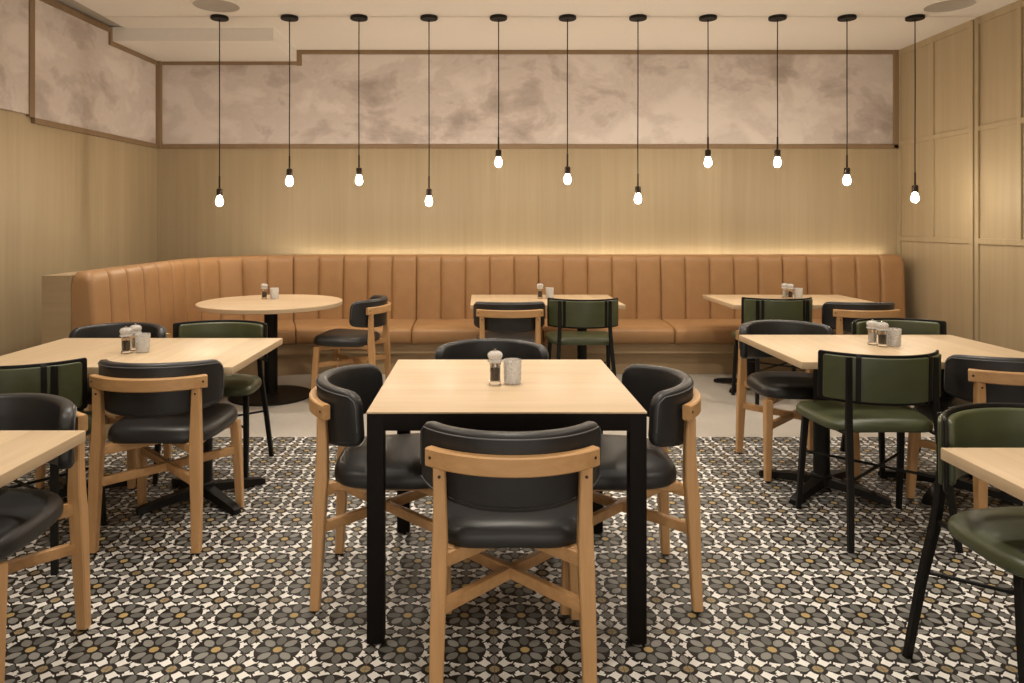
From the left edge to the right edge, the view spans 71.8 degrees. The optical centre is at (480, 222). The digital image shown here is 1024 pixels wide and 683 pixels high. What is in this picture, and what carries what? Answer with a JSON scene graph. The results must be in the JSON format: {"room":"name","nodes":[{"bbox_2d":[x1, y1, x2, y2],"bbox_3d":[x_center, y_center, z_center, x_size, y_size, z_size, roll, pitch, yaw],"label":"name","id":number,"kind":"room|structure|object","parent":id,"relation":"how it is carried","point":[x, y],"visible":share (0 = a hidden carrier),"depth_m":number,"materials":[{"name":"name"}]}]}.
{"room":"restaurant","nodes":[
{"label":"restaurant","id":0,"kind":"room"},
{"bbox_2d":[0,0,156,355],"bbox_3d":[-3.659,-0.337,2.290,0.162,3.434,9.807,0,0,3],"label":"wall","id":1,"kind":"structure","parent":0,"point":[70,201],"depth_m":5.82,"materials":[{"name":"brown wood"}]},
{"bbox_2d":[0,0,28,113],"bbox_3d":[-3.480,-1.284,3.945,0.020,0.939,2.696,0,0,3],"label":"frieze","id":2,"kind":"object","parent":1,"relation":"attached to","point":[14,14],"visible":1,"depth_m":5.14,"materials":[{"name":"paint"}]},
{"bbox_2d":[55,0,119,25],"bbox_3d":[-3.578,-1.778,1.880,0.744,0.011,8.960,0,0,0],"label":"trim","id":3,"kind":"structure","parent":1,"relation":"attached to","point":[72,4],"depth_m":5.92,"materials":[{"name":"paint"}]},
{"bbox_2d":[26,0,156,147],"bbox_3d":[-3.418,-1.254,4.870,0.032,0.999,4.550,0,0,3],"label":"trim","id":4,"kind":"structure","parent":1,"relation":"attached to","point":[53,3],"depth_m":5.71,"materials":[{"name":"brown wood"}]},
{"bbox_2d":[112,27,296,60],"bbox_3d":[-2.659,-1.700,6.765,1.582,0.127,0.830,0,0,0],"label":"ceiling","id":5,"kind":"structure","parent":0,"point":[159,44],"depth_m":6.45,"materials":[{"name":"paint"}]},
{"bbox_2d":[0,374,1023,682],"bbox_3d":[0.073,1.430,2.340,8.546,0.100,9.880,0,0,0],"label":"floor","id":6,"kind":"structure","parent":0,"point":[785,600],"depth_m":2.63,"materials":[{"name":"tile"}]},
{"bbox_2d":[0,430,85,495],"bbox_3d":[-1.798,1.011,1.790,1.284,0.738,0.796,0,0,0],"label":"table","id":7,"kind":"object","parent":6,"relation":"on","point":[22,452],"visible":1,"depth_m":2.03,"materials":[{"name":"beige wood"}]},
{"bbox_2d":[0,393,90,682],"bbox_3d":[-1.566,0.982,2.178,0.550,0.797,0.568,0,0,0],"label":"dining chair","id":8,"kind":"object","parent":6,"relation":"on","point":[25,513],"visible":0.81,"depth_m":2.34,"materials":[{"name":"black leather"}]},
{"bbox_2d":[0,358,106,575],"bbox_3d":[-1.935,0.973,2.986,0.540,0.814,0.516,0,0,-8],"label":"upholstered chair","id":9,"kind":"object","parent":6,"relation":"on","point":[67,379],"visible":0.52,"depth_m":2.85,"materials":[{"name":"green leather"}]},
{"bbox_2d":[35,322,171,489],"bbox_3d":[-2.050,0.982,3.913,0.550,0.797,0.568,0,0,0],"label":"dining chair","id":10,"kind":"object","parent":6,"relation":"on","point":[106,330],"visible":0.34,"depth_m":4.03,"materials":[{"name":"black leather"}]},
{"bbox_2d":[0,338,282,514],"bbox_3d":[-1.715,1.011,3.545,1.216,0.738,0.796,0,0,0],"label":"table","id":11,"kind":"object","parent":6,"relation":"on","point":[234,354],"visible":0.58,"depth_m":3.50,"materials":[{"name":"beige wood"}]},
{"bbox_2d":[119,326,132,353],"bbox_3d":[-1.746,0.574,3.473,0.058,0.136,0.058,0,0,-17],"label":"pepper mill","id":12,"kind":"object","parent":11,"relation":"on","point":[125,332],"visible":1,"depth_m":3.46,"materials":[{"name":"clear glass"}]},
{"bbox_2d":[130,323,141,350],"bbox_3d":[-1.742,0.574,3.560,0.058,0.136,0.058,0,0,0],"label":"salt mill","id":13,"kind":"object","parent":11,"relation":"on","point":[136,328],"visible":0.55,"depth_m":3.54,"materials":[{"name":"clear glass"}]},
{"bbox_2d":[135,333,150,352],"bbox_3d":[-1.682,0.596,3.510,0.071,0.091,0.071,0,0,0],"label":"tumbler","id":14,"kind":"object","parent":11,"relation":"on","point":[142,340],"visible":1,"depth_m":3.48,"materials":[{"name":"grey ceramic"}]},
{"bbox_2d":[88,359,243,554],"bbox_3d":[-1.405,0.982,3.169,0.550,0.797,0.568,0,0,0],"label":"dining chair","id":15,"kind":"object","parent":6,"relation":"on","point":[175,404],"visible":0.98,"depth_m":2.97,"materials":[{"name":"black leather"}]},
{"bbox_2d":[152,320,273,483],"bbox_3d":[-1.475,0.973,3.939,0.540,0.814,0.516,0,0,2],"label":"upholstered chair","id":16,"kind":"object","parent":6,"relation":"on","point":[243,385],"visible":0.54,"depth_m":4.03,"materials":[{"name":"green leather"}]},
{"bbox_2d":[195,294,342,405],"bbox_3d":[-1.675,1.002,5.630,1.120,0.755,1.120,0,0,0],"label":"round table","id":17,"kind":"object","parent":6,"relation":"on","point":[276,394],"visible":0.8,"depth_m":5.55,"materials":[{"name":"brown wood"}]},
{"bbox_2d":[261,283,267,298],"bbox_3d":[-1.780,0.557,5.800,0.058,0.136,0.058,0,0,-17],"label":"pepper mill","id":18,"kind":"object","parent":17,"relation":"on","point":[264,286],"visible":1,"depth_m":5.78,"materials":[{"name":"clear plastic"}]},
{"bbox_2d":[270,287,278,298],"bbox_3d":[-1.700,0.579,5.810,0.071,0.091,0.071,0,0,0],"label":"tumbler","id":19,"kind":"object","parent":17,"relation":"on","point":[274,292],"visible":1,"depth_m":5.78,"materials":[{"name":"grey ceramic"}]},
{"bbox_2d":[311,295,390,389],"bbox_3d":[-1.002,0.982,5.598,0.568,0.797,0.550,0,0,8],"label":"dining chair","id":20,"kind":"object","parent":6,"relation":"on","point":[371,313],"visible":0.92,"depth_m":5.41,"materials":[{"name":"black leather"}]},
{"bbox_2d":[309,364,451,615],"bbox_3d":[-0.370,0.982,2.730,0.568,0.797,0.550,0,0,0],"label":"dining chair","id":21,"kind":"object","parent":6,"relation":"on","point":[340,397],"visible":0.77,"depth_m":2.54,"materials":[{"name":"black leather"}]},
{"bbox_2d":[42,254,905,439],"bbox_3d":[0.660,0.844,5.835,6.920,1.072,2.670,0,0,0],"label":"banquette","id":22,"kind":"object","parent":6,"relation":"on","point":[665,320],"visible":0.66,"depth_m":6.83,"materials":[{"name":"beige leather"}]},
{"bbox_2d":[71,260,186,377],"bbox_3d":[-2.530,0.654,5.213,0.165,0.692,1.424,0,0,0],"label":"cushion","id":23,"kind":"object","parent":22,"relation":"on","point":[154,292],"depth_m":5.02,"materials":[{"name":"orange leather"}]},
{"bbox_2d":[178,255,292,321],"bbox_3d":[-2.263,0.654,6.456,0.324,0.692,1.262,0,0,37],"label":"cushion","id":24,"kind":"object","parent":22,"relation":"on","point":[206,278],"depth_m":6.48,"materials":[{"name":"orange leather"}]},
{"bbox_2d":[262,320,295,344],"bbox_3d":[-2.060,1.010,6.303,0.608,0.164,1.131,0,0,37],"label":"seat cushion","id":25,"kind":"object","parent":22,"relation":"on","point":[286,328],"depth_m":6.32,"materials":[{"name":"orange leather"}]},
{"bbox_2d":[294,319,415,343],"bbox_3d":[-1.220,1.010,6.597,1.184,0.164,0.547,0,0,0],"label":"seat cushion","id":26,"kind":"object","parent":22,"relation":"on","point":[401,331],"depth_m":6.38,"materials":[{"name":"orange leather"}]},
{"bbox_2d":[293,254,416,321],"bbox_3d":[-1.236,0.654,6.884,1.218,0.692,0.195,0,0,0],"label":"cushion","id":27,"kind":"object","parent":22,"relation":"on","point":[351,278],"depth_m":6.84,"materials":[{"name":"orange leather"}]},
{"bbox_2d":[412,319,542,343],"bbox_3d":[-0.033,1.010,6.605,1.182,0.164,0.530,0,0,0],"label":"seat cushion","id":28,"kind":"object","parent":22,"relation":"on","point":[424,331],"depth_m":6.35,"materials":[{"name":"orange leather"}]},
{"bbox_2d":[417,254,538,319],"bbox_3d":[-0.033,0.654,6.900,1.183,0.692,0.165,0,0,0],"label":"cushion","id":29,"kind":"object","parent":22,"relation":"on","point":[446,283],"depth_m":6.84,"materials":[{"name":"orange leather"}]},
{"bbox_2d":[538,254,660,318],"bbox_3d":[1.154,0.654,6.900,1.183,0.692,0.165,0,0,0],"label":"cushion","id":30,"kind":"object","parent":22,"relation":"on","point":[634,279],"depth_m":6.85,"materials":[{"name":"orange leather"}]},
{"bbox_2d":[542,319,674,343],"bbox_3d":[1.154,1.010,6.605,1.182,0.164,0.530,0,0,0],"label":"seat cushion","id":31,"kind":"object","parent":22,"relation":"on","point":[628,331],"depth_m":6.35,"materials":[{"name":"orange leather"}]},
{"bbox_2d":[662,319,740,343],"bbox_3d":[2.340,1.010,6.605,1.182,0.164,0.530,0,0,0],"label":"seat cushion","id":32,"kind":"object","parent":22,"relation":"on","point":[684,331],"depth_m":6.36,"materials":[{"name":"orange leather"}]},
{"bbox_2d":[659,254,782,319],"bbox_3d":[2.340,0.654,6.900,1.183,0.692,0.165,0,0,0],"label":"cushion","id":33,"kind":"object","parent":22,"relation":"on","point":[683,278],"depth_m":6.84,"materials":[{"name":"orange leather"}]},
{"bbox_2d":[812,319,835,330],"bbox_3d":[3.527,1.010,6.605,1.182,0.164,0.530,0,0,0],"label":"seat cushion","id":34,"kind":"object","parent":22,"relation":"on","point":[819,321],"depth_m":6.67,"materials":[{"name":"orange leather"}]},
{"bbox_2d":[780,254,905,318],"bbox_3d":[3.527,0.654,6.900,1.183,0.692,0.165,0,0,0],"label":"cushion","id":35,"kind":"object","parent":22,"relation":"on","point":[869,277],"depth_m":6.85,"materials":[{"name":"orange leather"}]},
{"bbox_2d":[435,338,548,431],"bbox_3d":[0.052,0.982,3.328,0.550,0.797,0.568,0,0,0],"label":"dining chair","id":36,"kind":"object","parent":6,"relation":"on","point":[469,349],"visible":0.27,"depth_m":3.50,"materials":[{"name":"black leather"}]},
{"bbox_2d":[366,360,646,644],"bbox_3d":[0.084,0.998,2.745,0.916,0.764,0.886,0,0,0],"label":"table","id":37,"kind":"object","parent":6,"relation":"on","point":[550,394],"visible":0.96,"depth_m":2.33,"materials":[{"name":"brown wood"}]},
{"bbox_2d":[488,349,502,384],"bbox_3d":[0.054,0.548,2.700,0.058,0.136,0.058,0,0,-17],"label":"pepper mill","id":38,"kind":"object","parent":37,"relation":"on","point":[494,356],"visible":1,"depth_m":2.68,"materials":[{"name":"white plastic"}]},
{"bbox_2d":[503,358,521,384],"bbox_3d":[0.121,0.571,2.715,0.071,0.091,0.071,0,0,0],"label":"tumbler","id":39,"kind":"object","parent":37,"relation":"on","point":[512,366],"visible":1,"depth_m":2.69,"materials":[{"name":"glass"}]},
{"bbox_2d":[473,301,544,343],"bbox_3d":[0.215,0.982,5.432,0.550,0.797,0.568,0,0,0],"label":"dining chair","id":40,"kind":"object","parent":6,"relation":"on","point":[505,320],"visible":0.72,"depth_m":5.21,"materials":[{"name":"black leather"}]},
{"bbox_2d":[420,421,601,682],"bbox_3d":[0.090,0.982,2.204,0.550,0.797,0.568,0,0,0],"label":"dining chair","id":41,"kind":"object","parent":6,"relation":"on","point":[491,489],"visible":1,"depth_m":1.99,"materials":[{"name":"black leather"}]},
{"bbox_2d":[470,295,624,359],"bbox_3d":[0.524,1.011,5.930,1.216,0.738,0.796,0,0,0],"label":"table","id":42,"kind":"object","parent":6,"relation":"on","point":[581,349],"visible":0.06,"depth_m":6.00,"materials":[{"name":"beige wood"}]},
{"bbox_2d":[537,283,542,298],"bbox_3d":[0.502,0.574,6.000,0.058,0.136,0.058,0,0,-17],"label":"pepper mill","id":43,"kind":"object","parent":42,"relation":"on","point":[539,286],"visible":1,"depth_m":5.98,"materials":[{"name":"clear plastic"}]},
{"bbox_2d":[545,287,553,297],"bbox_3d":[0.585,0.596,6.020,0.071,0.091,0.071,0,0,0],"label":"tumbler","id":44,"kind":"object","parent":42,"relation":"on","point":[549,290],"visible":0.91,"depth_m":5.99,"materials":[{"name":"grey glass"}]},
{"bbox_2d":[545,298,617,376],"bbox_3d":[0.773,0.973,5.406,0.540,0.814,0.516,0,0,0],"label":"upholstered chair","id":45,"kind":"object","parent":6,"relation":"on","point":[561,313],"visible":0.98,"depth_m":5.25,"materials":[{"name":"green leather"}]},
{"bbox_2d":[560,364,702,616],"bbox_3d":[0.548,0.982,2.725,0.568,0.797,0.550,0,0,0],"label":"dining chair","id":46,"kind":"object","parent":6,"relation":"on","point":[671,402],"visible":0.7,"depth_m":2.52,"materials":[{"name":"black leather"}]},
{"bbox_2d":[731,297,812,404],"bbox_3d":[2.265,0.973,5.456,0.540,0.814,0.516,0,0,0],"label":"upholstered chair","id":47,"kind":"object","parent":6,"relation":"on","point":[752,309],"visible":0.36,"depth_m":5.29,"materials":[{"name":"green leather"}]},
{"bbox_2d":[702,295,871,392],"bbox_3d":[2.592,1.011,5.930,1.216,0.738,0.796,0,0,0],"label":"table","id":48,"kind":"object","parent":6,"relation":"on","point":[731,301],"visible":0.14,"depth_m":5.98,"materials":[{"name":"beige wood"}]},
{"bbox_2d":[781,282,786,297],"bbox_3d":[2.595,0.574,6.030,0.058,0.136,0.058,0,0,0],"label":"salt mill","id":49,"kind":"object","parent":48,"relation":"on","point":[784,285],"visible":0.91,"depth_m":6.01,"materials":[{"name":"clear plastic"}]},
{"bbox_2d":[787,283,793,298],"bbox_3d":[2.612,0.574,5.962,0.058,0.136,0.058,0,0,-17],"label":"pepper mill","id":50,"kind":"object","parent":48,"relation":"on","point":[790,286],"visible":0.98,"depth_m":5.94,"materials":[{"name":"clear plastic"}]},
{"bbox_2d":[794,288,802,298],"bbox_3d":[2.688,0.596,5.980,0.071,0.091,0.071,0,0,0],"label":"tumbler","id":51,"kind":"object","parent":48,"relation":"on","point":[798,292],"visible":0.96,"depth_m":5.95,"materials":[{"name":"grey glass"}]},
{"bbox_2d":[735,320,860,482],"bbox_3d":[1.766,0.982,4.016,0.550,0.797,0.568,0,0,0],"label":"dining chair","id":52,"kind":"object","parent":6,"relation":"on","point":[777,386],"visible":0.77,"depth_m":4.06,"materials":[{"name":"black leather"}]},
{"bbox_2d":[805,302,899,371],"bbox_3d":[2.860,0.982,5.422,0.550,0.797,0.568,0,0,0],"label":"dining chair","id":53,"kind":"object","parent":6,"relation":"on","point":[839,316],"visible":0.41,"depth_m":5.21,"materials":[{"name":"black leather"}]},
{"bbox_2d":[795,350,963,552],"bbox_3d":[1.778,0.973,3.206,0.540,0.814,0.516,0,0,0],"label":"upholstered chair","id":54,"kind":"object","parent":6,"relation":"on","point":[864,393],"visible":0.98,"depth_m":3.05,"materials":[{"name":"green leather"}]},
{"bbox_2d":[739,335,1023,504],"bbox_3d":[2.090,1.011,3.660,1.216,0.738,0.796,0,0,0],"label":"table","id":55,"kind":"object","parent":6,"relation":"on","point":[801,351],"visible":0.63,"depth_m":3.63,"materials":[{"name":"beige wood"}]},
{"bbox_2d":[866,319,877,344],"bbox_3d":[2.064,0.574,3.722,0.058,0.136,0.058,0,0,0],"label":"salt mill","id":56,"kind":"object","parent":55,"relation":"on","point":[871,324],"visible":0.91,"depth_m":3.71,"materials":[{"name":"clear glass"}]},
{"bbox_2d":[876,320,888,346],"bbox_3d":[2.084,0.574,3.665,0.058,0.136,0.058,0,0,-17],"label":"pepper mill","id":57,"kind":"object","parent":55,"relation":"on","point":[882,326],"visible":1,"depth_m":3.65,"materials":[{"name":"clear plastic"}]},
{"bbox_2d":[887,328,901,346],"bbox_3d":[2.155,0.596,3.685,0.071,0.091,0.071,0,0,0],"label":"tumbler","id":58,"kind":"object","parent":55,"relation":"on","point":[893,334],"visible":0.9,"depth_m":3.66,"materials":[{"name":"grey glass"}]},
{"bbox_2d":[840,318,972,478],"bbox_3d":[2.415,0.973,4.026,0.540,0.814,0.516,0,0,0],"label":"upholstered chair","id":59,"kind":"object","parent":6,"relation":"on","point":[909,326],"visible":0.32,"depth_m":4.13,"materials":[{"name":"green leather"}]},
{"bbox_2d":[902,403,1023,682],"bbox_3d":[1.613,0.973,2.030,0.540,0.814,0.516,0,0,-7],"label":"upholstered chair","id":60,"kind":"object","parent":6,"relation":"on","point":[996,534],"visible":0.79,"depth_m":2.12,"materials":[{"name":"green leather"}]},
{"bbox_2d":[906,354,1023,508],"bbox_3d":[2.386,0.982,3.282,0.550,0.797,0.568,0,0,0],"label":"dining chair","id":61,"kind":"object","parent":6,"relation":"on","point":[970,379],"visible":0.48,"depth_m":3.09,"materials":[{"name":"black leather"}]},
{"bbox_2d":[941,448,1023,501],"bbox_3d":[1.922,1.011,1.622,1.216,0.738,0.796,0,0,0],"label":"table","id":62,"kind":"object","parent":6,"relation":"on","point":[1001,468],"visible":1,"depth_m":1.89,"materials":[{"name":"beige wood"}]},
{"bbox_2d":[157,54,896,261],"bbox_3d":[0.373,-0.337,7.234,7.946,3.434,0.132,0,0,0],"label":"wall","id":63,"kind":"structure","parent":0,"point":[742,203],"depth_m":7.18,"materials":[{"name":"brown wood"}]},
{"bbox_2d":[156,50,898,148],"bbox_3d":[0.468,-1.254,7.155,7.525,0.999,0.050,0,0,0],"label":"trim","id":64,"kind":"structure","parent":63,"relation":"attached to","point":[895,145],"depth_m":7.15,"materials":[{"name":"brown wood"}]},
{"bbox_2d":[74,0,1017,49],"bbox_3d":[0.023,-1.879,2.340,8.646,0.250,9.880,0,0,0],"label":"ceiling","id":65,"kind":"structure","parent":0,"point":[321,24],"depth_m":6.12,"materials":[{"name":"paint"}]},
{"bbox_2d":[191,0,240,12],"bbox_3d":[-2.130,-1.750,5.680,0.380,0.008,0.380,0,0,0],"label":"ceiling speaker","id":66,"kind":"object","parent":65,"relation":"attached to","point":[219,6],"visible":1,"depth_m":5.68,"materials":[{"name":"paint"}]},
{"bbox_2d":[210,14,228,205],"bbox_3d":[-2.222,-0.949,5.998,0.148,1.611,0.148,0,0,0],"label":"pendant lamp","id":67,"kind":"object","parent":65,"relation":"hanging from","point":[219,18],"visible":1,"depth_m":5.99,"materials":[{"name":"brown metal"}]},
{"bbox_2d":[216,188,222,195],"bbox_3d":[-2.222,-0.262,5.998,0.050,0.064,0.050,0,0,0],"label":"socket","id":68,"kind":"object","parent":67,"relation":"attached to","point":[219,192],"depth_m":5.98,"materials":[{"name":"brown metal"}]},
{"bbox_2d":[280,14,297,185],"bbox_3d":[-1.627,-1.033,5.998,0.148,1.441,0.148,0,0,0],"label":"pendant lamp","id":69,"kind":"object","parent":65,"relation":"hanging from","point":[289,18],"visible":1,"depth_m":5.99,"materials":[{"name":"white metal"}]},
{"bbox_2d":[286,168,292,175],"bbox_3d":[-1.627,-0.432,5.998,0.050,0.064,0.050,0,0,0],"label":"socket","id":70,"kind":"object","parent":69,"relation":"attached to","point":[289,172],"depth_m":5.98,"materials":[{"name":"brown metal"}]},
{"bbox_2d":[350,14,367,184],"bbox_3d":[-1.036,-1.038,5.998,0.148,1.433,0.148,0,0,0],"label":"pendant lamp","id":71,"kind":"object","parent":65,"relation":"hanging from","point":[358,18],"visible":1,"depth_m":5.99,"materials":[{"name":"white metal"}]},
{"bbox_2d":[356,167,361,174],"bbox_3d":[-1.036,-0.441,5.998,0.050,0.064,0.050,0,0,0],"label":"socket","id":72,"kind":"object","parent":71,"relation":"attached to","point":[358,170],"depth_m":5.98,"materials":[{"name":"brown metal"}]},
{"bbox_2d":[420,14,437,205],"bbox_3d":[-0.442,-0.949,5.998,0.148,1.611,0.148,0,0,0],"label":"pendant lamp","id":73,"kind":"object","parent":65,"relation":"hanging from","point":[428,18],"visible":1,"depth_m":6.00,"materials":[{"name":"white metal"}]},
{"bbox_2d":[426,188,431,195],"bbox_3d":[-0.442,-0.262,5.998,0.050,0.064,0.050,0,0,0],"label":"socket","id":74,"kind":"object","parent":73,"relation":"attached to","point":[428,191],"depth_m":5.98,"materials":[{"name":"brown metal"}]},
{"bbox_2d":[490,14,506,166],"bbox_3d":[0.149,-1.114,5.998,0.148,1.280,0.148,0,0,0],"label":"pendant lamp","id":75,"kind":"object","parent":65,"relation":"hanging from","point":[498,18],"visible":1,"depth_m":5.99,"materials":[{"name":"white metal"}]},
{"bbox_2d":[496,149,500,156],"bbox_3d":[0.149,-0.594,5.998,0.050,0.064,0.050,0,0,0],"label":"socket","id":76,"kind":"object","parent":75,"relation":"attached to","point":[498,152],"depth_m":5.98,"materials":[{"name":"brown metal"}]},
{"bbox_2d":[559,14,575,183],"bbox_3d":[0.735,-1.042,5.998,0.148,1.424,0.148,0,0,0],"label":"pendant lamp","id":77,"kind":"object","parent":65,"relation":"hanging from","point":[567,18],"visible":1,"depth_m":5.99,"materials":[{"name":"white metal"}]},
{"bbox_2d":[565,166,569,173],"bbox_3d":[0.735,-0.449,5.998,0.050,0.064,0.050,0,0,0],"label":"socket","id":78,"kind":"object","parent":77,"relation":"attached to","point":[567,169],"depth_m":5.98,"materials":[{"name":"brown metal"}]},
{"bbox_2d":[629,14,646,203],"bbox_3d":[1.334,-0.959,5.998,0.148,1.590,0.148,0,0,0],"label":"pendant lamp","id":79,"kind":"object","parent":65,"relation":"hanging from","point":[637,18],"visible":1,"depth_m":6.00,"materials":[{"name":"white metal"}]},
{"bbox_2d":[635,186,640,192],"bbox_3d":[1.334,-0.284,5.998,0.050,0.064,0.050,0,0,0],"label":"socket","id":80,"kind":"object","parent":79,"relation":"attached to","point":[638,188],"depth_m":5.98,"materials":[{"name":"brown metal"}]},
{"bbox_2d":[699,14,716,166],"bbox_3d":[1.929,-1.114,5.998,0.148,1.280,0.148,0,0,0],"label":"pendant lamp","id":81,"kind":"object","parent":65,"relation":"hanging from","point":[707,18],"visible":1,"depth_m":5.99,"materials":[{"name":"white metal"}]},
{"bbox_2d":[705,149,710,156],"bbox_3d":[1.929,-0.594,5.998,0.050,0.064,0.050,0,0,0],"label":"socket","id":82,"kind":"object","parent":81,"relation":"attached to","point":[707,152],"depth_m":5.98,"materials":[{"name":"brown metal"}]},
{"bbox_2d":[768,14,786,166],"bbox_3d":[2.519,-1.114,5.998,0.148,1.280,0.148,0,0,0],"label":"pendant lamp","id":83,"kind":"object","parent":65,"relation":"hanging from","point":[777,18],"visible":1,"depth_m":5.99,"materials":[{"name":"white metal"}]},
{"bbox_2d":[774,149,780,156],"bbox_3d":[2.519,-0.594,5.998,0.050,0.064,0.050,0,0,0],"label":"socket","id":84,"kind":"object","parent":83,"relation":"attached to","point":[777,153],"depth_m":5.98,"materials":[{"name":"brown metal"}]},
{"bbox_2d":[837,14,856,184],"bbox_3d":[3.109,-1.038,5.998,0.148,1.433,0.148,0,0,0],"label":"pendant lamp","id":85,"kind":"object","parent":65,"relation":"hanging from","point":[848,17],"visible":1,"depth_m":5.99,"materials":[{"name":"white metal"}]},
{"bbox_2d":[844,167,849,174],"bbox_3d":[3.109,-0.441,5.998,0.050,0.064,0.050,0,0,0],"label":"socket","id":86,"kind":"object","parent":85,"relation":"attached to","point":[846,170],"depth_m":5.98,"materials":[{"name":"brown metal"}]},
{"bbox_2d":[905,14,924,202],"bbox_3d":[3.687,-0.963,5.998,0.148,1.581,0.148,0,0,0],"label":"pendant lamp","id":87,"kind":"object","parent":65,"relation":"hanging from","point":[916,17],"visible":1,"depth_m":5.99,"materials":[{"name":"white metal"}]},
{"bbox_2d":[912,185,917,191],"bbox_3d":[3.687,-0.292,5.998,0.050,0.064,0.050,0,0,0],"label":"socket","id":88,"kind":"object","parent":87,"relation":"attached to","point":[914,187],"depth_m":5.98,"materials":[{"name":"brown metal"}]},
{"bbox_2d":[922,0,977,12],"bbox_3d":[3.770,-1.750,5.680,0.380,0.008,0.380,0,0,0],"label":"ceiling speaker","id":89,"kind":"object","parent":65,"relation":"attached to","point":[941,6],"visible":1,"depth_m":5.68,"materials":[{"name":"paint"}]},
{"bbox_2d":[897,0,1023,351],"bbox_3d":[4.298,-0.337,2.290,0.136,3.434,9.780,0,0,0],"label":"wall","id":90,"kind":"structure","parent":0,"point":[960,246],"depth_m":6.19,"materials":[{"name":"brown wood"}]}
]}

